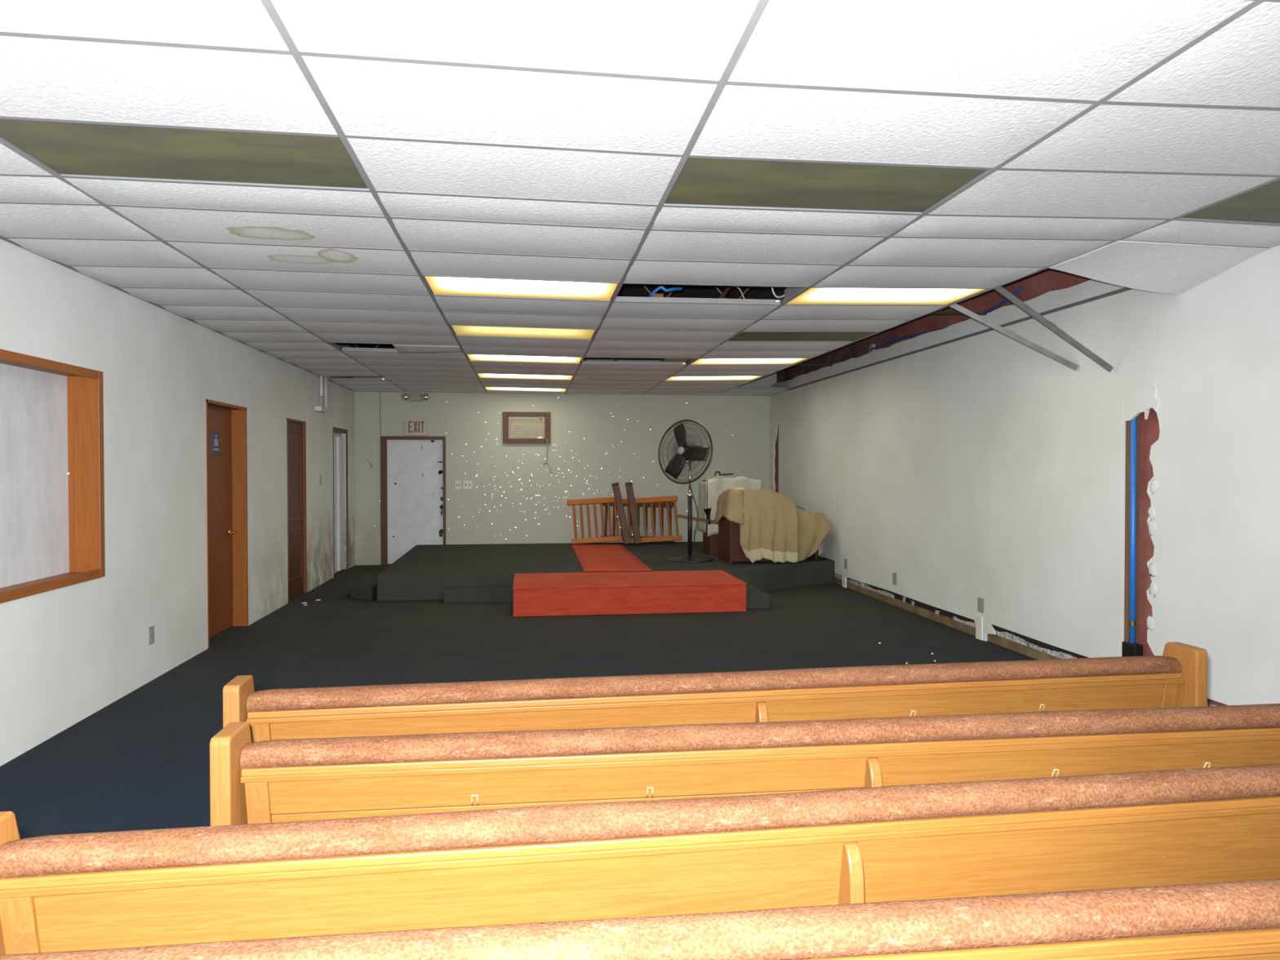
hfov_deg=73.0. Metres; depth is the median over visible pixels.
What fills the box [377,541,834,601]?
stage platform
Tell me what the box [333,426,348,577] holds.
door
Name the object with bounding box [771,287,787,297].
wire loop
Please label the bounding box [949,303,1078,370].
metal bar
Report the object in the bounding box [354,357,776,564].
wall
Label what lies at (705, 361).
ceiling light
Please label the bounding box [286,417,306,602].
door
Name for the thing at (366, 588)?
step
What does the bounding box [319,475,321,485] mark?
bell
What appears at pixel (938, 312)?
wires
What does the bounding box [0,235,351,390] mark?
trim
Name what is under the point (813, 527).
sheet
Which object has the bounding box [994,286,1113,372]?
metal bar
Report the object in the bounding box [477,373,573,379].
ceiling light
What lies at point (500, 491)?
blank plate
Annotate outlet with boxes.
[148,625,154,644]
[551,444,556,451]
[844,558,847,568]
[892,572,897,585]
[977,596,984,613]
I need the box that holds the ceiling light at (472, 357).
[466,354,582,363]
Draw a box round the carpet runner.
[571,544,652,571]
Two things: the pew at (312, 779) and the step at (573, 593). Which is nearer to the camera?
the pew at (312, 779)
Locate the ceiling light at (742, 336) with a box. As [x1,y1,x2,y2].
[727,332,874,341]
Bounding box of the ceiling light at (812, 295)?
[784,287,986,304]
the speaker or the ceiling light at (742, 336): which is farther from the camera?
the speaker
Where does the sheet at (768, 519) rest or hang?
on the piano
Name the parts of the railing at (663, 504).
rail, rail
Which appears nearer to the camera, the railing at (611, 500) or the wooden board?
the wooden board
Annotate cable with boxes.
[870,287,1022,350]
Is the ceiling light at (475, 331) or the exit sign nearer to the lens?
the ceiling light at (475, 331)
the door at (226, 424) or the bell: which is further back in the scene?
the bell
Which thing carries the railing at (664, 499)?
on the stage platform
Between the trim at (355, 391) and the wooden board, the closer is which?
the wooden board
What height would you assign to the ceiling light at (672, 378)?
0.104 m
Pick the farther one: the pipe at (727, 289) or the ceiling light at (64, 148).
the pipe at (727, 289)
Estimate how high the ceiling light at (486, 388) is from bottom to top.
0.104 m
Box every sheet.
[714,487,799,563]
[796,510,832,560]
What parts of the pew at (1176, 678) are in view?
panel, rail, moulding, panel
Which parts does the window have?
sill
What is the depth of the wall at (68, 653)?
6.02 m
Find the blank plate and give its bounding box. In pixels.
[497,488,506,497]
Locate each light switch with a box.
[454,480,460,488]
[462,480,472,488]
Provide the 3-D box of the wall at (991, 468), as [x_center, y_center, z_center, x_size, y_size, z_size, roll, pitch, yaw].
[3.296,-0.237,5.589,0.212,3.300,17.050,0,1,-7]
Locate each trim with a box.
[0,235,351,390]
[355,391,769,395]
[769,287,1133,395]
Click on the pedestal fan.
(691, 452)
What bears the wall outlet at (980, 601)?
attached to the wall at (991, 468)
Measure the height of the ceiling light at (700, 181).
0.104 m
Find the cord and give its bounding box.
[714,471,733,475]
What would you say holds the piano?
on the stage platform
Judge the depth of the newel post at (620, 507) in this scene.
13.23 m
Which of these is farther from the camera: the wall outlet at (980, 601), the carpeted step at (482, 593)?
the carpeted step at (482, 593)
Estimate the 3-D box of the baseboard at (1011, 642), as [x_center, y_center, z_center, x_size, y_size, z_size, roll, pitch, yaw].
[2.927,1.305,8.212,0.073,0.137,6.900,0,1,-7]
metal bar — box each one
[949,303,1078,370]
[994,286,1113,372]
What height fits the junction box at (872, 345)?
0.090 m
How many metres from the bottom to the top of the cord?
0.065 m
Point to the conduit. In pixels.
(322, 401)
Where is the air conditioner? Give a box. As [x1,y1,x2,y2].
[502,411,552,472]
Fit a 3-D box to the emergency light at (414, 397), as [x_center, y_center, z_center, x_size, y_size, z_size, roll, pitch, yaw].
[-3.434,-1.267,13.249,0.416,0.125,0.106,0,1,-7]
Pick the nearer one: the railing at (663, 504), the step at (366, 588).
the step at (366, 588)
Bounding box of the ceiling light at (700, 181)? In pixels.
[664,157,987,212]
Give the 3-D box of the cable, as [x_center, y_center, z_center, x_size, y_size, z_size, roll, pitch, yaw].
[2.883,-1.512,8.514,0.070,0.157,3.006,0,1,-7]
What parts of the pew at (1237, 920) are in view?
rail, moulding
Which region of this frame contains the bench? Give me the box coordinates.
[808,548,818,559]
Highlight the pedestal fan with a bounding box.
[657,419,713,562]
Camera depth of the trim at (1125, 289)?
7.48 m
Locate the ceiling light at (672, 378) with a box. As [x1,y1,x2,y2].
[666,376,760,380]
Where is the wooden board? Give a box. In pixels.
[675,514,718,524]
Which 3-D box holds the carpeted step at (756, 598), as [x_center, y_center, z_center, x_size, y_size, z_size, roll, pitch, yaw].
[1.178,1.279,9.604,0.295,0.150,0.990,0,1,-7]
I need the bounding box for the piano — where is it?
[718,515,795,564]
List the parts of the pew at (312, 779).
panel, rail, moulding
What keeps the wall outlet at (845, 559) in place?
attached to the wall at (991, 468)
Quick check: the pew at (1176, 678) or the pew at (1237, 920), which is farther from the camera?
the pew at (1176, 678)
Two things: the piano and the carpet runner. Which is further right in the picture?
the piano
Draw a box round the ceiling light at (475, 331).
[450,324,595,339]
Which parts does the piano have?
panel, panel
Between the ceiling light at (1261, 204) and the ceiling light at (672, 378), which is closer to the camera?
the ceiling light at (1261, 204)
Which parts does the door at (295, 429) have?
panel moulding, panel moulding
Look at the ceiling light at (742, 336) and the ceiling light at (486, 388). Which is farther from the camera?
the ceiling light at (486, 388)
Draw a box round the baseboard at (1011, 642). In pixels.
[834,573,1216,706]
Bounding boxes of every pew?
[0,763,1279,955]
[0,878,1279,959]
[209,703,1279,826]
[222,641,1207,742]
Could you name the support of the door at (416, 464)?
in the wall at (738, 427)
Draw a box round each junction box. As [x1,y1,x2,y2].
[649,293,663,297]
[869,343,875,352]
[1121,641,1142,656]
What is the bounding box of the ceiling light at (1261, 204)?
[1180,179,1279,223]
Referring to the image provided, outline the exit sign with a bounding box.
[404,419,426,435]
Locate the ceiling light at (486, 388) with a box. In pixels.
[484,386,566,391]
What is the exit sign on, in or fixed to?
attached to the wall at (738, 427)
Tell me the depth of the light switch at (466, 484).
13.41 m
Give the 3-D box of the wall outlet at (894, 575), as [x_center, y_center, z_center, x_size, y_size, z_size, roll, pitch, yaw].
[2.726,1.058,9.271,0.009,0.125,0.100,0,1,-7]
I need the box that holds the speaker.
[697,475,762,555]
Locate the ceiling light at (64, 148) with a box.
[0,118,368,188]
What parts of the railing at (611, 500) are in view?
rail, rail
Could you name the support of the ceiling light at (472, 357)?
attached to the ceiling
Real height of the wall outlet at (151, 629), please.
0.125 m
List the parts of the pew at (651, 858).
panel, rail, moulding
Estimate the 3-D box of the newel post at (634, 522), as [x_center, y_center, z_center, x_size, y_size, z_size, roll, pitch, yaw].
[-0.104,0.507,13.296,0.312,0.958,0.138,1,1,36]
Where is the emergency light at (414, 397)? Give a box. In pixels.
[401,392,429,401]
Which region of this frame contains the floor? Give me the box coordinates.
[0,564,1035,839]
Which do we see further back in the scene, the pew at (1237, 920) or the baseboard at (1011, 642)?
the baseboard at (1011, 642)
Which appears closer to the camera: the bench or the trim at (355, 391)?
the bench
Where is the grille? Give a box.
[511,423,542,435]
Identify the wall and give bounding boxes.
[0,238,355,766]
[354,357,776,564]
[770,244,1279,706]
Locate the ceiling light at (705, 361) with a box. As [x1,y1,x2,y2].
[688,358,807,364]
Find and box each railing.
[567,497,622,544]
[600,502,675,542]
[622,495,682,543]
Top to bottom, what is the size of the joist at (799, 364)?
0.380 m
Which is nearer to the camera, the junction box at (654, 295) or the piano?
the junction box at (654, 295)
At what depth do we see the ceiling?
3.21 m
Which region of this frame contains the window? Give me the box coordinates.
[0,348,105,603]
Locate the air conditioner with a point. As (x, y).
(517, 427)
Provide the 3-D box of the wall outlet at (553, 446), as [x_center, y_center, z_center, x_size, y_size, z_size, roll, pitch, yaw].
[-1.347,-0.506,13.577,0.075,0.120,0.012,0,1,-7]
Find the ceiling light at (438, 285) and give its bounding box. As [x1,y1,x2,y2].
[423,275,618,300]
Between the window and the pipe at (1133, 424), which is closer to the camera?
the window
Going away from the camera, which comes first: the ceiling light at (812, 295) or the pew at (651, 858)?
the pew at (651, 858)
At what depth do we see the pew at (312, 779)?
2.25 m
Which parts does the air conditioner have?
frame, casing, power cord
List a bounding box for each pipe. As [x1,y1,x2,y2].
[718,285,732,298]
[1128,416,1137,643]
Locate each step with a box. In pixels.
[350,573,377,600]
[443,586,513,603]
[512,570,746,617]
[746,582,769,608]
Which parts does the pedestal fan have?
blade, blade, motor, power cord, blade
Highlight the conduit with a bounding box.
[315,375,328,413]
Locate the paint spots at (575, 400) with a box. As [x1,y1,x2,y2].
[410,400,687,538]
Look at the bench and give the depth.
11.20 m
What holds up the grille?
attached to the air conditioner
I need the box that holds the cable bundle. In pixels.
[648,285,683,297]
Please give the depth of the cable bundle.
6.25 m
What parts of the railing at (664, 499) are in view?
rail, rail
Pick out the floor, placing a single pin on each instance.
(141, 761)
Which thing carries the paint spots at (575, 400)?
attached to the wall at (738, 427)
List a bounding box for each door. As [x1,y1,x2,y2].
[205,399,248,648]
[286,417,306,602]
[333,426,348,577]
[380,435,445,564]
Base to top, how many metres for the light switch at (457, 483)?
0.130 m
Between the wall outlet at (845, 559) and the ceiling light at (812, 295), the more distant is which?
the wall outlet at (845, 559)
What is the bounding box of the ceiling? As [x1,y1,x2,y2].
[0,0,1279,395]
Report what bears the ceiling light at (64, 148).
attached to the ceiling
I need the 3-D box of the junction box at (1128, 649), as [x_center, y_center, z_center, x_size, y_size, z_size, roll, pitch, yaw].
[3.225,1.130,5.670,0.060,0.125,0.128,0,1,-7]

